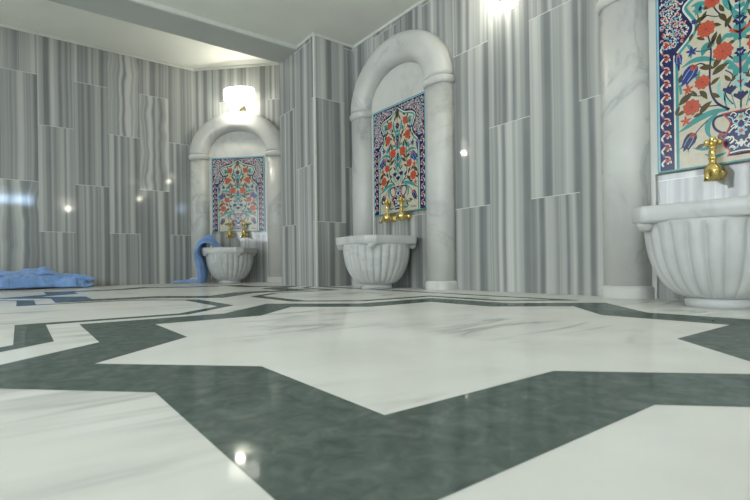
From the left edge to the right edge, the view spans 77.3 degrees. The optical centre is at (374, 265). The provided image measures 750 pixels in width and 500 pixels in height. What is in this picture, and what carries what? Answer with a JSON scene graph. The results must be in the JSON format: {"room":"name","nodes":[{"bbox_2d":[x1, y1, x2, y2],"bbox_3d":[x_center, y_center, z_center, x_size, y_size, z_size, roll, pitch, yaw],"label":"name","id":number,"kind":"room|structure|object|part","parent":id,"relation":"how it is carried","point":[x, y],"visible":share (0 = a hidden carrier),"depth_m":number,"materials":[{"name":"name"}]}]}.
{"room":"spa","nodes":[
{"label":"spa","id":0,"kind":"room"},
{"bbox_2d":[0,27,193,285],"bbox_3d":[-4.688,-1.144,4.463,5.760,2.820,0.080,-1,0,-37],"label":"wall","id":1,"kind":"structure","parent":0,"point":[95,144],"depth_m":5.47,"materials":[{"name":"stone"}]},
{"bbox_2d":[0,23,192,70],"bbox_3d":[-4.679,-2.537,4.426,5.760,0.035,0.014,-1,0,-37],"label":"trim","id":2,"kind":"structure","parent":1,"relation":"attached to","point":[1,24],"depth_m":5.46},
{"bbox_2d":[0,0,272,67],"bbox_3d":[-3.726,-2.618,4.111,7.100,0.100,1.870,-1,0,-37],"label":"ceiling","id":3,"kind":"structure","parent":0,"point":[43,16],"depth_m":5.24,"materials":[{"name":"paint"}]},
{"bbox_2d":[194,65,279,282],"bbox_3d":[-1.567,-1.188,6.104,1.612,2.820,0.080,-1,0,8],"label":"wall","id":4,"kind":"structure","parent":0,"point":[209,85],"depth_m":6.08,"materials":[{"name":"stone"}]},
{"bbox_2d":[226,222,234,238],"bbox_3d":[-1.871,-0.449,6.017,0.078,0.220,0.174,-1,0,8],"label":"tap","id":5,"kind":"object","parent":4,"relation":"attached to","point":[229,234],"visible":1,"depth_m":6.00,"materials":[{"name":"gold metal"}]},
{"bbox_2d":[193,62,278,70],"bbox_3d":[-1.593,-2.580,6.058,1.612,0.035,0.014,-1,0,8],"label":"trim","id":6,"kind":"structure","parent":4,"relation":"attached to","point":[272,63],"depth_m":6.08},
{"bbox_2d":[223,86,254,111],"bbox_3d":[-1.738,-2.103,5.968,0.417,0.305,0.236,-1,0,8],"label":"wall lamp","id":7,"kind":"object","parent":4,"relation":"attached to","point":[238,97],"visible":0.98,"depth_m":5.91,"materials":[{"name":"white glass"}]},
{"bbox_2d":[241,221,248,237],"bbox_3d":[-1.676,-0.451,5.991,0.078,0.220,0.174,-1,0,8],"label":"tap","id":8,"kind":"object","parent":4,"relation":"attached to","point":[244,233],"visible":1,"depth_m":5.98,"materials":[{"name":"gold metal"}]},
{"bbox_2d":[147,0,420,45],"bbox_3d":[-0.569,-2.247,-0.282,6.803,0.100,8.200,-1,0,-37],"label":"ceiling","id":9,"kind":"structure","parent":0,"point":[292,22],"depth_m":4.11,"materials":[{"name":"paint"}]},
{"bbox_2d":[279,37,315,286],"bbox_3d":[-0.759,-1.199,4.751,0.080,2.820,0.735,-1,0,-37],"label":"wall","id":10,"kind":"structure","parent":0,"point":[296,71],"depth_m":4.71,"materials":[{"name":"stone"}]},
{"bbox_2d":[48,0,295,62],"bbox_3d":[-3.346,-2.396,2.990,6.143,0.555,0.380,-1,0,-37],"label":"beam","id":11,"kind":"structure","parent":10,"relation":"attached to","point":[130,11],"depth_m":4.20,"materials":[{"name":"grey paint"}]},
{"bbox_2d":[132,0,296,49],"bbox_3d":[-3.225,-2.142,2.835,6.143,0.036,0.010,-1,0,-37],"label":"trim","id":12,"kind":"structure","parent":10,"relation":"attached to","point":[145,2],"depth_m":4.18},
{"bbox_2d":[297,33,312,47],"bbox_3d":[-0.684,-2.183,4.559,0.010,0.025,0.329,-1,0,-37],"label":"trim","id":13,"kind":"structure","parent":10,"relation":"attached to","point":[311,35],"depth_m":4.55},
{"bbox_2d":[315,36,353,286],"bbox_3d":[-0.404,-0.997,4.603,0.455,2.405,0.080,-1,0,-37],"label":"wall","id":14,"kind":"structure","parent":0,"point":[334,62],"depth_m":4.55,"materials":[{"name":"stone"}]},
{"bbox_2d":[312,35,318,286],"bbox_3d":[-0.563,-0.982,4.434,0.020,2.380,0.020,-1,0,-37],"label":"trim","id":15,"kind":"structure","parent":14,"relation":"attached to","point":[313,36],"depth_m":4.43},
{"bbox_2d":[313,32,352,47],"bbox_3d":[-0.398,-2.187,4.563,0.470,0.025,0.010,-1,0,-37],"label":"trim","id":16,"kind":"structure","parent":14,"relation":"attached to","point":[315,34],"depth_m":4.55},
{"bbox_2d":[0,282,749,499],"bbox_3d":[-1.053,0.265,0.730,7.200,0.101,10.440,-1,0,-37],"label":"floor","id":17,"kind":"structure","parent":0,"point":[243,390],"depth_m":0.71,"materials":[{"name":"white stone"}]},
{"bbox_2d":[0,267,97,289],"bbox_3d":[-3.654,0.133,4.859,1.318,0.229,0.427,-1,0,-37],"label":"folded towel","id":18,"kind":"object","parent":17,"relation":"on","point":[31,277],"visible":1,"depth_m":4.86,"materials":[{"name":"blue fabric"}]},
{"bbox_2d":[201,247,256,283],"bbox_3d":[-1.795,0.007,5.802,0.583,0.437,0.583,-1,0,8],"label":"basin","id":19,"kind":"object","parent":17,"relation":"on","point":[229,265],"visible":1,"depth_m":5.59,"materials":[{"name":"white stone"}]},
{"bbox_2d":[173,235,221,282],"bbox_3d":[-2.180,-0.074,5.789,0.548,0.584,0.424,-1,0,33],"label":"bath towel","id":20,"kind":"object","parent":19,"relation":"on","point":[200,260],"visible":0.87,"depth_m":5.62,"materials":[{"name":"blue fabric"}]},
{"bbox_3d":[-1.794,0.021,5.802,0.566,0.328,0.566,-1,0,8],"label":"bowl","id":21,"kind":"part","parent":19,"relation":"part of","materials":[{"name":"grey stone"}]},
{"bbox_2d":[188,111,281,282],"bbox_3d":[-1.778,-0.879,6.019,1.320,2.209,0.146,-1,0,8],"label":"arch","id":22,"kind":"object","parent":17,"relation":"on","point":[236,133],"visible":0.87,"depth_m":6.02,"materials":[{"name":"white stone"}]},
{"bbox_2d":[211,156,264,231],"bbox_3d":[-1.772,-0.916,6.063,0.716,0.965,0.016,-1,0,8],"label":"tile panel","id":23,"kind":"object","parent":22,"relation":"attached to","point":[238,183],"visible":1,"depth_m":6.06,"materials":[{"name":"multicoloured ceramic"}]},
{"bbox_3d":[-1.767,-0.763,6.081,0.820,1.975,0.020,-1,0,8],"label":"panel","id":24,"kind":"part","parent":22,"relation":"part of","materials":[{"name":"multicoloured tile"}]},
{"bbox_2d":[336,235,416,288],"bbox_3d":[0.013,-0.019,3.965,0.572,0.437,0.572,-1,0,-37],"label":"basin","id":25,"kind":"object","parent":17,"relation":"on","point":[373,261],"visible":1,"depth_m":3.75,"materials":[{"name":"white stone"}]},
{"bbox_3d":[0.013,-0.004,3.965,0.566,0.328,0.566,-1,0,-37],"label":"bowl","id":26,"kind":"part","parent":25,"relation":"part of","materials":[{"name":"grey stone"}]},
{"bbox_2d":[349,29,457,289],"bbox_3d":[0.171,-0.907,4.102,0.146,2.209,1.320,-1,0,-37],"label":"arch","id":27,"kind":"object","parent":17,"relation":"on","point":[409,63],"visible":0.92,"depth_m":3.72,"materials":[{"name":"white stone"}]},
{"bbox_3d":[0.223,-0.791,4.140,0.020,1.975,0.820,-1,0,-37],"label":"panel","id":28,"kind":"part","parent":27,"relation":"part of","materials":[{"name":"multicoloured tile"}]},
{"bbox_2d":[373,91,426,215],"bbox_3d":[0.206,-0.944,4.129,0.016,0.965,0.716,-1,0,-37],"label":"tile panel","id":29,"kind":"object","parent":27,"relation":"attached to","point":[399,129],"visible":0.97,"depth_m":4.09,"materials":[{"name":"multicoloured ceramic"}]},
{"bbox_2d":[596,0,749,299],"bbox_3d":[1.659,-0.928,2.143,0.146,2.209,1.320,-1,0,-37],"label":"arch","id":30,"kind":"object","parent":17,"relation":"on","point":[627,27],"visible":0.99,"depth_m":2.49,"materials":[{"name":"white stone"}]},
{"bbox_3d":[1.711,-0.812,2.181,0.020,1.975,0.820,-1,0,-37],"label":"panel","id":31,"kind":"part","parent":30,"relation":"part of","materials":[{"name":"multicoloured tile"}]},
{"bbox_2d":[655,0,749,173],"bbox_3d":[1.694,-0.965,2.170,0.016,0.965,0.716,-1,0,-37],"label":"tile panel","id":32,"kind":"object","parent":30,"relation":"attached to","point":[703,46],"visible":1,"depth_m":2.29,"materials":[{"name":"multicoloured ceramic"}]},
{"bbox_2d":[631,196,749,308],"bbox_3d":[1.489,-0.040,2.022,0.572,0.437,0.572,-1,0,-37],"label":"basin","id":33,"kind":"object","parent":17,"relation":"on","point":[700,250],"visible":1,"depth_m":1.87,"materials":[{"name":"white stone"}]},
{"bbox_3d":[1.489,-0.025,2.022,0.566,0.328,0.566,-1,0,-37],"label":"bowl","id":34,"kind":"part","parent":33,"relation":"part of","materials":[{"name":"grey stone"}]},
{"bbox_2d":[354,0,749,299],"bbox_3d":[2.182,-1.033,1.644,0.080,2.405,7.761,-1,0,-37],"label":"wall","id":35,"kind":"structure","parent":0,"point":[528,140],"depth_m":3.13,"materials":[{"name":"stone"}]},
{"bbox_2d":[379,199,396,223],"bbox_3d":[0.106,-0.476,4.171,0.174,0.220,0.078,-1,0,-37],"label":"tap","id":36,"kind":"object","parent":35,"relation":"attached to","point":[387,217],"visible":0.97,"depth_m":4.15,"materials":[{"name":"gold metal"}]},
{"bbox_2d":[353,0,425,47],"bbox_3d":[2.129,-2.223,1.617,0.010,0.025,7.761,-1,0,-37],"label":"trim","id":37,"kind":"structure","parent":35,"relation":"attached to","point":[421,1],"depth_m":4.24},
{"bbox_2d":[393,197,411,221],"bbox_3d":[0.225,-0.478,4.015,0.174,0.220,0.078,-1,0,-37],"label":"tap","id":38,"kind":"object","parent":35,"relation":"attached to","point":[401,216],"visible":1,"depth_m":4.00,"materials":[{"name":"gold metal"}]},
{"bbox_3d":[0.227,-0.564,4.018,0.075,0.049,0.078,-1,0,-37],"label":"handle","id":39,"kind":"part","parent":38,"relation":"part of","materials":[{"name":"gold metal"}]},
{"bbox_2d":[703,136,727,181],"bbox_3d":[1.594,-0.497,2.212,0.174,0.220,0.078,-1,0,-37],"label":"tap","id":40,"kind":"object","parent":35,"relation":"attached to","point":[713,171],"visible":1,"depth_m":2.20,"materials":[{"name":"gold metal"}]},
{"bbox_3d":[1.556,-0.418,2.182,0.075,0.063,0.029,-1,0,-37],"label":"spout","id":41,"kind":"part","parent":40,"relation":"part of","materials":[{"name":"gold metal"}]},
{"bbox_3d":[1.597,-0.583,2.215,0.075,0.049,0.078,-1,0,-37],"label":"handle","id":42,"kind":"part","parent":40,"relation":"part of","materials":[{"name":"gold metal"}]}
]}

